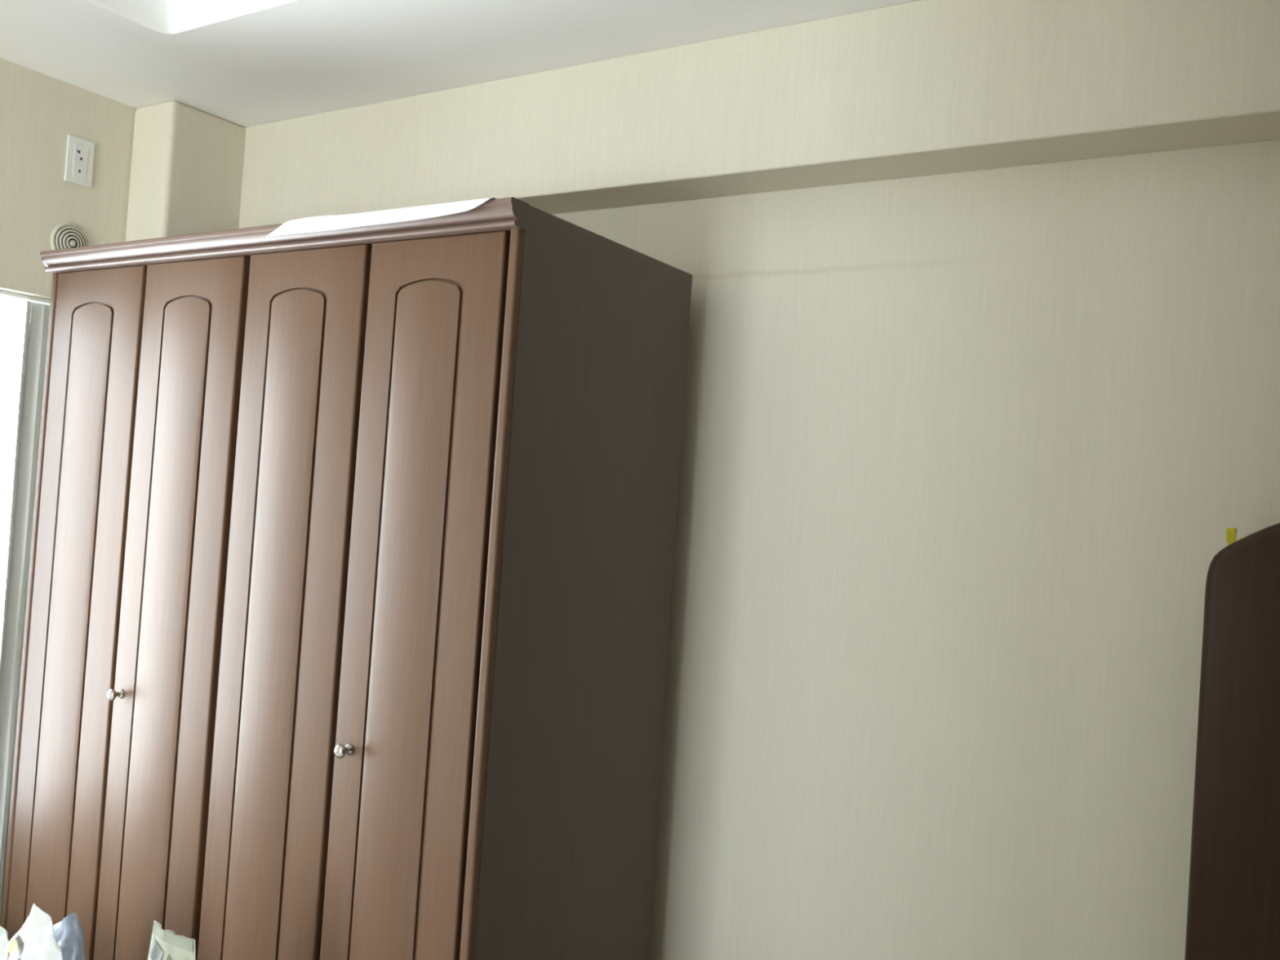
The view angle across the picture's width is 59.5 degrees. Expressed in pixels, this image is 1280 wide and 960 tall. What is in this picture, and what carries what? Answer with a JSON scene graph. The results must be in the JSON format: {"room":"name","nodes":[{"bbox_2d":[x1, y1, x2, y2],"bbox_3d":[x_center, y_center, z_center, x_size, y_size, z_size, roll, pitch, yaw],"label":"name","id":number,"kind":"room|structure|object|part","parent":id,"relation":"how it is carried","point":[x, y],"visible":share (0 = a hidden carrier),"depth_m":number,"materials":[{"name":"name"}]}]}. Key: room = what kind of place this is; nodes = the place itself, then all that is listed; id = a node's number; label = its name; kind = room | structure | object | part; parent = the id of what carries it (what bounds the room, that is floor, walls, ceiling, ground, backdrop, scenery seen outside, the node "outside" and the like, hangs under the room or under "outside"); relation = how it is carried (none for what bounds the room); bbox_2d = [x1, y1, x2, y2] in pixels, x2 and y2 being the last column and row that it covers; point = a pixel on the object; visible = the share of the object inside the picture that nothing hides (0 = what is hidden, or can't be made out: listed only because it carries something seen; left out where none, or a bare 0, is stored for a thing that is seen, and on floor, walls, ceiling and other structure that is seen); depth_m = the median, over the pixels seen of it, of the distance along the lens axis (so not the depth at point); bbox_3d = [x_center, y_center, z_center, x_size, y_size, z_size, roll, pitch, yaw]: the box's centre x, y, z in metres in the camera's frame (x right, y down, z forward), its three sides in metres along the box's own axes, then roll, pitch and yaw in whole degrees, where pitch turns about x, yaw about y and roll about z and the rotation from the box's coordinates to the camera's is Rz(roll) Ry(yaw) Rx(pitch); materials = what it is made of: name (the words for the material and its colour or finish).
{"room":"bedroom","nodes":[
{"label":"bedroom","id":0,"kind":"room"},
{"bbox_2d":[0,57,137,299],"bbox_3d":[-2.549,-0.075,1.440,0.200,2.700,4.600,3,-2,32],"label":"wall","id":1,"kind":"structure","parent":0,"point":[38,111],"depth_m":2.85,"materials":[{"name":"beige paint"}]},
{"bbox_2d":[0,289,50,305],"bbox_3d":[-1.768,-0.487,2.547,0.024,0.010,1.135,3,-2,32],"label":"rail","id":2,"kind":"object","parent":1,"relation":"attached to","point":[4,293],"visible":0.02,"depth_m":2.85,"materials":[{"name":"white plastic"}]},
{"bbox_2d":[0,299,49,925],"bbox_3d":[-1.583,0.430,2.919,0.050,1.772,0.207,3,-2,32],"label":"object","id":3,"kind":"object","parent":2,"relation":"hanging from","point":[37,317],"visible":0.39,"depth_m":2.88,"materials":[{"name":"grey"}]},
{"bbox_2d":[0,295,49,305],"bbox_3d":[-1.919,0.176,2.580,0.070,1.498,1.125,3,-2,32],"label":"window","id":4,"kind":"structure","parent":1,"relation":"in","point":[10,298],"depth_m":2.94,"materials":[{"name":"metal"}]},
{"bbox_2d":[49,222,90,249],"bbox_3d":[-1.472,-0.613,2.900,0.015,0.106,0.106,3,-2,32],"label":"air vent","id":5,"kind":"object","parent":1,"relation":"in","point":[64,235],"visible":0.65,"depth_m":2.89,"materials":[{"name":"beige plastic"}]},
{"bbox_2d":[64,134,94,187],"bbox_3d":[-1.456,-0.828,2.912,0.009,0.120,0.073,3,-2,32],"label":"wall outlet","id":6,"kind":"object","parent":1,"relation":"attached to","point":[79,161],"visible":1,"depth_m":2.91,"materials":[{"name":"white plastic"}]},
{"bbox_2d":[71,142,88,180],"bbox_3d":[-1.454,-0.828,2.911,0.003,0.088,0.038,3,-2,32],"label":"socket","id":7,"kind":"object","parent":6,"relation":"attached to","point":[80,151],"depth_m":2.91,"materials":[{"name":"white plastic"}]},
{"bbox_2d":[124,100,245,241],"bbox_3d":[-1.280,0.200,3.122,0.174,2.400,0.378,3,-2,32],"label":"column","id":8,"kind":"structure","parent":1,"relation":"attached to","point":[187,166],"depth_m":3.00,"materials":[{"name":"beige paint"}]},
{"bbox_2d":[0,0,920,127],"bbox_3d":[-0.608,-1.175,0.293,4.206,0.300,4.600,3,-2,32],"label":"ceiling","id":9,"kind":"structure","parent":0,"point":[242,63],"depth_m":2.50,"materials":[{"name":"white paint"}]},
{"bbox_2d":[551,139,1279,959],"bbox_3d":[0.586,0.156,2.294,4.606,2.700,0.200,3,-2,32],"label":"wall","id":10,"kind":"structure","parent":0,"point":[967,459],"depth_m":2.16,"materials":[{"name":"beige paint"}]},
{"bbox_2d":[238,0,1279,228],"bbox_3d":[0.555,-0.755,2.169,4.206,0.292,0.146,3,-2,32],"label":"beam","id":11,"kind":"structure","parent":10,"relation":"attached to","point":[922,87],"depth_m":2.22,"materials":[{"name":"beige paint"}]},
{"bbox_3d":[-0.783,1.429,0.232,4.606,0.120,5.000,3,-2,32],"label":"floor","id":12,"kind":"structure","parent":0,"visible":0},
{"bbox_2d":[0,196,692,959],"bbox_3d":[-0.717,0.464,2.519,1.426,1.921,0.630,3,-2,32],"label":"wardrobe","id":13,"kind":"object","parent":12,"relation":"on","point":[347,614],"visible":0.99,"depth_m":2.18,"materials":[{"name":"brown wood"}]},
{"bbox_3d":[-1.455,0.419,2.658,0.021,1.919,0.018,3,-2,32],"label":"corner post","id":14,"kind":"part","parent":13,"relation":"part of","materials":[{"name":"brown wood"}]},
{"bbox_3d":[-1.316,0.409,2.563,0.152,1.634,0.012,3,-2,32],"label":"inset panel","id":15,"kind":"part","parent":13,"relation":"part of","materials":[{"name":"brown wood"}]},
{"bbox_3d":[-1.298,0.410,2.562,0.337,1.796,0.020,3,-2,32],"label":"door","id":16,"kind":"part","parent":13,"relation":"part of","materials":[{"name":"brown wood"}]},
{"bbox_3d":[-1.139,0.465,2.429,0.026,0.026,0.030,3,-2,32],"label":"knob","id":17,"kind":"part","parent":13,"relation":"part of","materials":[{"name":"silver metal"}]},
{"bbox_3d":[-1.023,0.424,2.377,0.152,1.634,0.012,3,-2,32],"label":"inset panel","id":18,"kind":"part","parent":13,"relation":"part of","materials":[{"name":"brown wood"}]},
{"bbox_3d":[-1.009,0.426,2.379,0.329,1.796,0.020,3,-2,32],"label":"door","id":19,"kind":"part","parent":13,"relation":"part of","materials":[{"name":"brown wood"}]},
{"bbox_3d":[-0.730,0.439,2.192,0.152,1.634,0.012,3,-2,32],"label":"inset panel","id":20,"kind":"part","parent":13,"relation":"part of","materials":[{"name":"brown wood"}]},
{"bbox_3d":[-0.713,0.441,2.193,0.334,1.796,0.020,3,-2,32],"label":"door","id":21,"kind":"part","parent":13,"relation":"part of","materials":[{"name":"brown wood"}]},
{"bbox_3d":[-0.808,-0.487,2.296,1.426,0.046,0.050,3,-2,32],"label":"cornice","id":22,"kind":"part","parent":13,"relation":"part of","materials":[{"name":"brown wood"}]},
{"bbox_3d":[-0.544,0.496,2.053,0.026,0.026,0.030,3,-2,32],"label":"knob","id":23,"kind":"part","parent":13,"relation":"part of","materials":[{"name":"silver metal"}]},
{"bbox_2d":[266,197,496,236],"bbox_3d":[-0.459,-0.477,2.102,0.553,0.038,0.145,3,-2,32],"label":"paper sheet","id":24,"kind":"object","parent":13,"relation":"on","point":[320,223],"visible":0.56,"depth_m":2.05,"materials":[{"name":"white paper"}]},
{"bbox_3d":[-0.437,0.455,2.007,0.152,1.634,0.012,3,-2,32],"label":"inset panel","id":25,"kind":"part","parent":13,"relation":"part of","materials":[{"name":"brown wood"}]},
{"bbox_3d":[-0.424,0.456,2.010,0.324,1.796,0.020,3,-2,32],"label":"door","id":26,"kind":"part","parent":13,"relation":"part of","materials":[{"name":"brown wood"}]},
{"bbox_3d":[-0.273,0.481,1.912,0.021,1.919,0.018,3,-2,32],"label":"corner post","id":27,"kind":"part","parent":13,"relation":"part of","materials":[{"name":"brown wood"}]},
{"bbox_3d":[-0.114,0.496,2.165,0.020,1.921,0.584,3,-2,32],"label":"panel","id":28,"kind":"part","parent":13,"relation":"part of","materials":[{"name":"brown wood"}]},
{"bbox_2d":[1184,522,1279,959],"bbox_3d":[1.292,0.772,1.568,0.954,1.531,0.040,3,-2,32],"label":"headboard","id":29,"kind":"object","parent":12,"relation":"on","point":[1233,912],"visible":1,"depth_m":1.78,"materials":[{"name":"brown wood"}]},
{"bbox_2d":[1226,527,1236,545],"bbox_3d":[0.962,0.106,1.824,0.012,0.057,0.041,3,-2,32],"label":"clip","id":30,"kind":"object","parent":29,"relation":"attached to","point":[1231,533],"visible":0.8,"depth_m":1.81,"materials":[{"name":"yellow plastic"}]},
{"bbox_3d":[-1.189,1.176,1.296,1.950,0.380,1.540,3,-2,32],"label":"bed","id":31,"kind":"object","parent":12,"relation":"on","visible":0},
{"bbox_2d":[0,925,8,959],"bbox_3d":[-1.264,0.932,2.189,0.122,0.135,0.050,3,-2,32],"label":"plastic bag","id":32,"kind":"object","parent":31,"relation":"on","point":[4,940],"visible":0.59,"depth_m":2.16,"materials":[{"name":"white plastic"}]},
{"bbox_2d":[1,903,62,959],"bbox_3d":[-1.087,0.880,1.995,0.208,0.252,0.063,3,-2,32],"label":"plastic bag","id":33,"kind":"object","parent":31,"relation":"on","point":[35,940],"visible":1,"depth_m":1.98,"materials":[{"name":"white plastic"}]},
{"bbox_2d":[8,937,18,959],"bbox_3d":[-1.133,0.874,2.009,0.079,0.107,0.015,3,-2,35],"label":"print","id":34,"kind":"object","parent":33,"relation":"attached to","point":[13,944],"depth_m":2.01},
{"bbox_2d":[53,912,84,959],"bbox_3d":[-1.089,0.904,2.096,0.168,0.209,0.058,3,-2,32],"label":"plastic bag","id":35,"kind":"object","parent":31,"relation":"on","point":[68,932],"visible":0.62,"depth_m":2.07,"materials":[{"name":"blue plastic"}]},
{"bbox_2d":[147,920,195,959],"bbox_3d":[-0.762,0.872,1.794,0.182,0.303,0.077,3,-2,32],"label":"pouch","id":36,"kind":"object","parent":31,"relation":"on","point":[165,944],"visible":1,"depth_m":1.80,"materials":[{"name":"white plastic"}]}
]}

